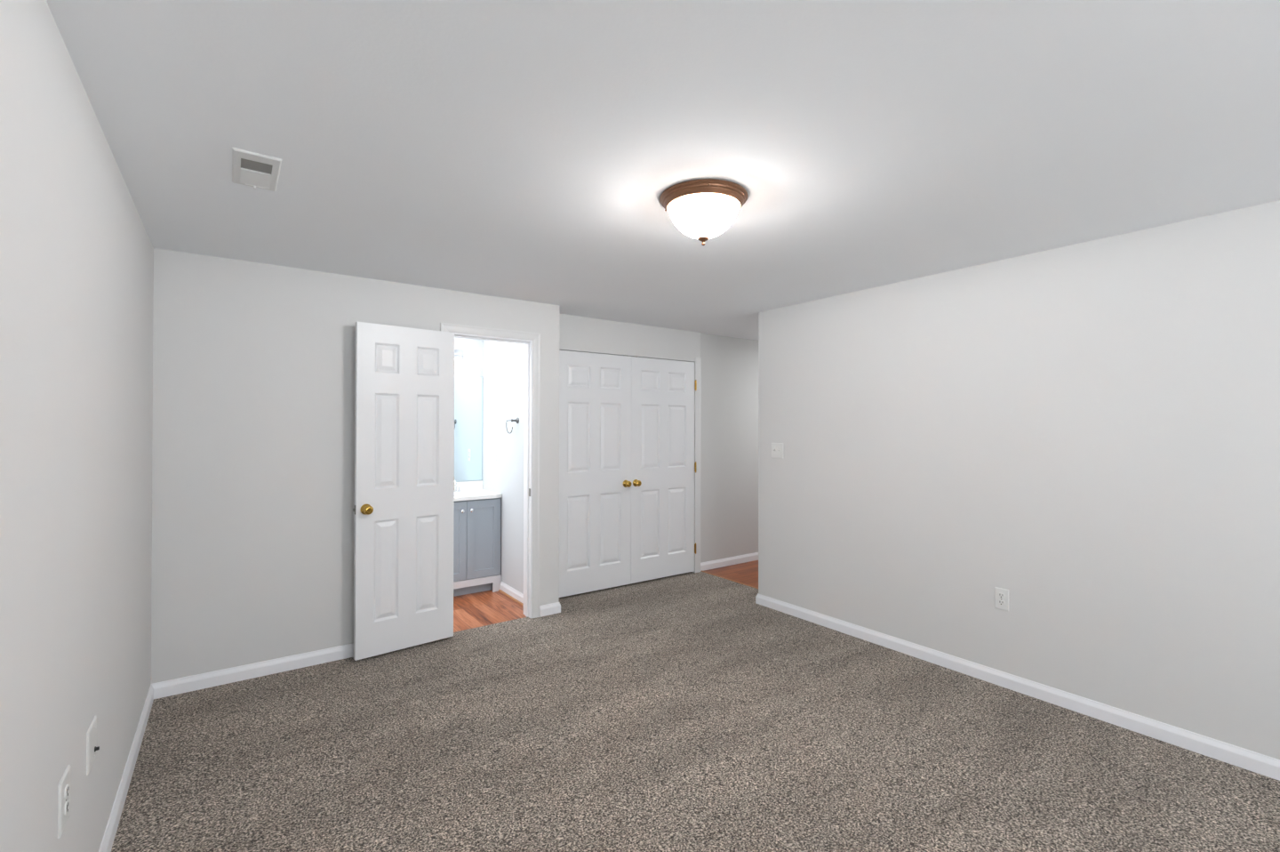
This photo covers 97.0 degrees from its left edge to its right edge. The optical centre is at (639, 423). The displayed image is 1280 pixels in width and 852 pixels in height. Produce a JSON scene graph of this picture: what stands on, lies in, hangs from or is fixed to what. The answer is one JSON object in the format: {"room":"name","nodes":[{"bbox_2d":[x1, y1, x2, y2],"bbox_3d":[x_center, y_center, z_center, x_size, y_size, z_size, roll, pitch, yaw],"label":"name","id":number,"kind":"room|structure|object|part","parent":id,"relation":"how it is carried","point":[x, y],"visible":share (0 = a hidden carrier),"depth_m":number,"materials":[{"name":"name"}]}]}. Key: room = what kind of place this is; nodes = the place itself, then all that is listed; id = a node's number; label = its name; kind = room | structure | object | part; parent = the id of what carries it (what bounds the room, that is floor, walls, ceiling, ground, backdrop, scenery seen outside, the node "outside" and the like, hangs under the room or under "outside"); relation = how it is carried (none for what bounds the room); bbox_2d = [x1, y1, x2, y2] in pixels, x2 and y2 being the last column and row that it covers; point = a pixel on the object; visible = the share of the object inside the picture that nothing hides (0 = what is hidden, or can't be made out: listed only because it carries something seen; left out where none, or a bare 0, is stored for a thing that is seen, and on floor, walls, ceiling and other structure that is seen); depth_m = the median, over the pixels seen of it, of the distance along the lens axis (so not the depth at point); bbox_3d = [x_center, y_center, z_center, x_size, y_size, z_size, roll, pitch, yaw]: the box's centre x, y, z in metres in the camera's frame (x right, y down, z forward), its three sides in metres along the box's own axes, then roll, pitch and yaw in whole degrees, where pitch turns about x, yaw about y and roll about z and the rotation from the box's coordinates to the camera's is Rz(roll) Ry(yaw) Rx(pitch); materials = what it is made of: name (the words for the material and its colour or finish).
{"room":"empty bedroom","nodes":[
{"label":"empty bedroom","id":0,"kind":"room"},
{"bbox_2d":[0,0,153,851],"bbox_3d":[-0.479,0.247,-0.006,0.120,2.343,7.192,0,0,-36],"label":"wall","id":1,"kind":"structure","parent":0,"point":[76,249],"depth_m":1.39,"materials":[{"name":"paint"}]},
{"bbox_2d":[57,764,70,838],"bbox_3d":[-1.417,0.928,1.397,0.009,0.128,0.100,0,0,-36],"label":"wall outlet","id":2,"kind":"object","parent":1,"relation":"attached to","point":[64,784],"visible":1,"depth_m":1.38,"materials":[{"name":"white plastic"}]},
{"bbox_2d":[64,799,69,815],"bbox_3d":[-1.416,0.948,1.398,0.004,0.028,0.034,0,0,-36],"label":"socket","id":3,"kind":"object","parent":2,"relation":"attached to","point":[66,801],"depth_m":1.39,"materials":[{"name":"white plastic"}]},
{"bbox_2d":[64,784,69,799],"bbox_3d":[-1.416,0.909,1.398,0.004,0.028,0.034,0,0,-36],"label":"socket","id":4,"kind":"object","parent":2,"relation":"attached to","point":[67,786],"depth_m":1.39,"materials":[{"name":"white plastic"}]},
{"bbox_2d":[86,715,99,775],"bbox_3d":[-1.612,0.946,1.672,0.016,0.122,0.120,0,0,-36],"label":"cable wall plate","id":5,"kind":"object","parent":1,"relation":"attached to","point":[92,748],"visible":1,"depth_m":1.66,"materials":[{"name":"white plastic"}]},
{"bbox_2d":[98,683,153,851],"bbox_3d":[-0.463,1.379,0.075,0.014,0.079,7.072,0,0,-36],"label":"baseboard","id":6,"kind":"structure","parent":1,"relation":"attached to","point":[108,840],"depth_m":2.18,"materials":[{"name":"white paint"}]},
{"bbox_2d":[151,248,559,683],"bbox_3d":[-1.884,0.264,3.958,2.485,2.343,0.881,0,0,-36],"label":"wall","id":7,"kind":"structure","parent":0,"point":[254,363],"depth_m":3.24,"materials":[{"name":"paint"}]},
{"bbox_2d":[152,601,560,698],"bbox_3d":[-1.653,1.395,3.743,2.378,0.079,0.294,0,0,-36],"label":"baseboard","id":8,"kind":"structure","parent":7,"relation":"attached to","point":[247,671],"depth_m":3.20,"materials":[{"name":"white paint"}]},
{"bbox_2d":[352,321,455,660],"bbox_3d":[-1.467,0.405,3.588,0.629,2.030,0.098,0,0,-42],"label":"door","id":9,"kind":"structure","parent":7,"relation":"in","point":[404,509],"depth_m":3.58,"materials":[{"name":"white paint"}]},
{"bbox_3d":[-1.639,0.518,3.407,0.065,0.065,0.062,0,0,-41],"label":"knob","id":10,"kind":"part","parent":9,"relation":"part of","materials":[{"name":"gold metal"}]},
{"bbox_2d":[440,322,540,617],"bbox_3d":[-1.044,0.381,4.011,0.732,2.113,0.016,0,0,-36],"label":"trim","id":11,"kind":"structure","parent":7,"relation":"attached to","point":[535,337],"depth_m":4.20,"materials":[{"name":"white paint"}]},
{"bbox_2d":[454,332,532,617],"bbox_3d":[-1.087,0.408,4.071,0.634,2.068,0.132,0,0,-36],"label":"door frame","id":12,"kind":"structure","parent":7,"relation":"attached to","point":[528,344],"depth_m":4.22,"materials":[{"name":"white paint"}]},
{"bbox_2d":[454,336,482,481],"bbox_3d":[-2.156,0.268,4.868,1.847,2.343,0.120,0,0,-36],"label":"wall","id":13,"kind":"structure","parent":0,"point":[469,346],"depth_m":5.21,"materials":[{"name":"paint"}]},
{"bbox_2d":[454,349,479,373],"bbox_3d":[-1.675,-0.568,5.059,0.488,0.211,0.139,0,0,-36],"label":"vanity light","id":14,"kind":"object","parent":13,"relation":"attached to","point":[474,367],"visible":0.48,"depth_m":5.13,"materials":[{"name":"white glass"}]},
{"bbox_3d":[-1.666,-0.522,5.046,0.108,0.120,0.108,0,0,-36],"label":"lamp shade","id":15,"kind":"part","parent":14,"relation":"part of","materials":[{"name":"white glass"}]},
{"bbox_3d":[-1.512,-0.521,5.157,0.108,0.120,0.108,0,0,-36],"label":"lamp shade","id":16,"kind":"part","parent":14,"relation":"part of","materials":[{"name":"white glass"}]},
{"bbox_2d":[454,375,482,480],"bbox_3d":[-1.720,0.043,5.106,0.617,0.963,0.006,0,0,-36],"label":"bathroom mirror","id":17,"kind":"object","parent":13,"relation":"attached to","point":[468,389],"visible":0.36,"depth_m":5.21,"materials":[{"name":"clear mirror"}]},
{"bbox_2d":[454,480,483,490],"bbox_3d":[-1.717,0.570,5.098,0.621,0.078,0.018,0,0,-36],"label":"backsplash","id":18,"kind":"structure","parent":13,"relation":"attached to","point":[468,484],"depth_m":5.20,"materials":[{"name":"white stone"}]},
{"bbox_2d":[482,339,524,593],"bbox_3d":[-1.124,0.270,4.826,0.018,2.343,1.158,0,0,-36],"label":"wall","id":19,"kind":"structure","parent":0,"point":[503,363],"depth_m":4.83,"materials":[{"name":"paint"}]},
{"bbox_2d":[498,589,523,606],"bbox_3d":[-1.028,1.439,4.634,0.012,0.013,0.681,0,0,-36],"label":"trim","id":20,"kind":"structure","parent":19,"relation":"attached to","point":[500,590],"depth_m":4.68,"materials":[{"name":"brown wood"}]},
{"bbox_2d":[500,581,523,602],"bbox_3d":[-1.027,1.406,4.656,0.014,0.079,0.716,0,0,-36],"label":"baseboard","id":21,"kind":"structure","parent":19,"relation":"attached to","point":[517,595],"depth_m":4.70,"materials":[{"name":"white paint"}]},
{"bbox_2d":[505,417,519,433],"bbox_3d":[-1.053,0.017,4.665,0.058,0.132,0.143,0,0,-36],"label":"towel ring","id":22,"kind":"object","parent":19,"relation":"attached to","point":[516,420],"visible":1,"depth_m":4.63,"materials":[{"name":"silver metal"}]},
{"bbox_3d":[-1.026,-0.025,4.628,0.058,0.049,0.049,0,0,-36],"label":"post","id":23,"kind":"part","parent":22,"relation":"part of","materials":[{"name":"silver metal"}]},
{"bbox_2d":[559,313,758,572],"bbox_3d":[0.620,0.279,5.659,3.566,2.343,0.145,0,0,-36],"label":"wall","id":24,"kind":"structure","parent":0,"point":[729,408],"depth_m":5.72,"materials":[{"name":"paint"}]},
{"bbox_2d":[558,350,631,597],"bbox_3d":[-0.381,0.410,4.831,0.759,2.034,0.096,0,0,-36],"label":"door","id":25,"kind":"structure","parent":24,"relation":"in","point":[595,388],"depth_m":4.85,"materials":[{"name":"white paint"}]},
{"bbox_3d":[-0.110,0.532,5.005,0.065,0.065,0.062,0,0,-36],"label":"knob","id":26,"kind":"part","parent":25,"relation":"part of","materials":[{"name":"gold metal"}]},
{"bbox_2d":[630,356,696,583],"bbox_3d":[0.240,0.414,5.279,0.768,2.034,0.096,0,0,-36],"label":"door","id":27,"kind":"structure","parent":24,"relation":"in","point":[663,466],"depth_m":5.27,"materials":[{"name":"white paint"}]},
{"bbox_3d":[-0.021,0.533,5.069,0.065,0.065,0.062,0,0,-36],"label":"knob","id":28,"kind":"part","parent":27,"relation":"part of","materials":[{"name":"gold metal"}]},
{"bbox_2d":[694,357,701,572],"bbox_3d":[0.564,0.404,5.521,0.070,2.092,0.012,0,0,-36],"label":"trim","id":29,"kind":"structure","parent":24,"relation":"attached to","point":[698,360],"depth_m":5.52,"materials":[{"name":"white paint"}]},
{"bbox_2d":[700,552,758,570],"bbox_3d":[1.335,1.415,6.104,1.874,0.079,0.014,0,0,-36],"label":"baseboard","id":30,"kind":"structure","parent":24,"relation":"attached to","point":[747,557],"depth_m":5.79,"materials":[{"name":"white paint"}]},
{"bbox_2d":[46,0,1279,340],"bbox_3d":[1.559,-0.968,2.332,6.151,0.120,8.590,0,0,-36],"label":"ceiling","id":31,"kind":"structure","parent":0,"point":[528,150],"depth_m":1.75,"materials":[{"name":"paint"}]},
{"bbox_2d":[232,147,281,191],"bbox_3d":[-1.391,-0.908,2.052,0.140,0.016,0.320,0,0,-36],"label":"ceiling vent","id":32,"kind":"object","parent":31,"relation":"in","point":[255,170],"visible":1,"depth_m":2.04,"materials":[{"name":"white"}]},
{"bbox_2d":[659,178,748,245],"bbox_3d":[0.256,-0.814,2.282,0.353,0.194,0.353,0,0,-36],"label":"ceiling light","id":33,"kind":"object","parent":31,"relation":"attached to","point":[703,209],"visible":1,"depth_m":2.18,"materials":[{"name":"white glass"}]},
{"bbox_3d":[0.256,-0.820,2.282,0.286,0.142,0.286,0,0,-36],"label":"lamp shade","id":34,"kind":"part","parent":33,"relation":"part of","materials":[{"name":"white glass"}]},
{"bbox_2d":[111,560,1279,851],"bbox_3d":[1.513,1.485,2.290,6.051,0.100,8.590,0,0,-36],"label":"floor","id":35,"kind":"structure","parent":0,"point":[682,712],"depth_m":2.45,"materials":[{"name":"grey carpet"}]},
{"bbox_2d":[453,496,501,596],"bbox_3d":[-1.573,1.042,4.904,0.608,0.806,0.496,0,0,-36],"label":"vanity cabinet","id":36,"kind":"object","parent":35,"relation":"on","point":[476,523],"visible":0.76,"depth_m":4.79,"materials":[{"name":"grey paint"}]},
{"bbox_3d":[-1.574,0.974,4.647,0.300,0.655,0.020,0,0,-36],"label":"cabinet door","id":37,"kind":"part","parent":36,"relation":"part of","materials":[{"name":"grey paint"}]},
{"bbox_2d":[454,480,501,501],"bbox_3d":[-1.579,0.632,4.907,0.621,0.203,0.488,0,0,-36],"label":"countertop","id":38,"kind":"structure","parent":36,"relation":"on","point":[470,490],"depth_m":5.07,"materials":[{"name":"white stone"}]},
{"bbox_2d":[454,480,463,491],"bbox_3d":[-1.677,0.551,5.047,0.153,0.115,0.157,0,0,6],"label":"faucet","id":39,"kind":"object","parent":38,"relation":"on","point":[455,483],"visible":0.39,"depth_m":5.08,"materials":[{"name":"silver metal"}]},
{"bbox_3d":[-1.331,0.976,4.823,0.294,0.655,0.020,0,0,-36],"label":"cabinet door","id":40,"kind":"part","parent":36,"relation":"part of","materials":[{"name":"grey paint"}]},
{"bbox_2d":[701,570,758,588],"bbox_3d":[0.993,1.446,5.031,0.024,0.008,1.325,0,0,-36],"label":"trim","id":41,"kind":"structure","parent":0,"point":[701,571],"depth_m":5.23,"materials":[{"name":"brown wood"}]},
{"bbox_2d":[758,200,1279,759],"bbox_3d":[2.893,0.265,1.976,0.120,2.343,6.459,0,0,-36],"label":"wall","id":42,"kind":"structure","parent":0,"point":[1088,432],"depth_m":2.89,"materials":[{"name":"paint"}]},
{"bbox_2d":[771,442,783,457],"bbox_3d":[1.061,0.209,4.394,0.020,0.116,0.116,0,0,-36],"label":"light switch","id":43,"kind":"object","parent":42,"relation":"attached to","point":[777,448],"visible":1,"depth_m":4.39,"materials":[{"name":"white plastic"}]},
{"bbox_2d":[994,586,1008,610],"bbox_3d":[1.988,0.964,3.113,0.009,0.116,0.071,0,0,-36],"label":"wall outlet","id":44,"kind":"object","parent":42,"relation":"attached to","point":[1001,595],"visible":1,"depth_m":3.11,"materials":[{"name":"white plastic"}]},
{"bbox_2d":[998,599,1005,605],"bbox_3d":[1.986,0.984,3.112,0.004,0.028,0.034,0,0,-36],"label":"socket","id":45,"kind":"object","parent":44,"relation":"attached to","point":[1001,602],"depth_m":3.11,"materials":[{"name":"white plastic"}]},
{"bbox_2d":[998,592,1005,598],"bbox_3d":[1.987,0.945,3.112,0.004,0.028,0.034,0,0,-36],"label":"socket","id":46,"kind":"object","parent":44,"relation":"attached to","point":[1001,595],"depth_m":3.11,"materials":[{"name":"white plastic"}]},
{"bbox_2d":[755,592,1279,780],"bbox_3d":[2.845,1.397,2.021,0.134,0.079,6.352,0,0,-36],"label":"baseboard","id":47,"kind":"structure","parent":42,"relation":"attached to","point":[1248,759],"depth_m":2.88,"materials":[{"name":"white paint"}]}
]}

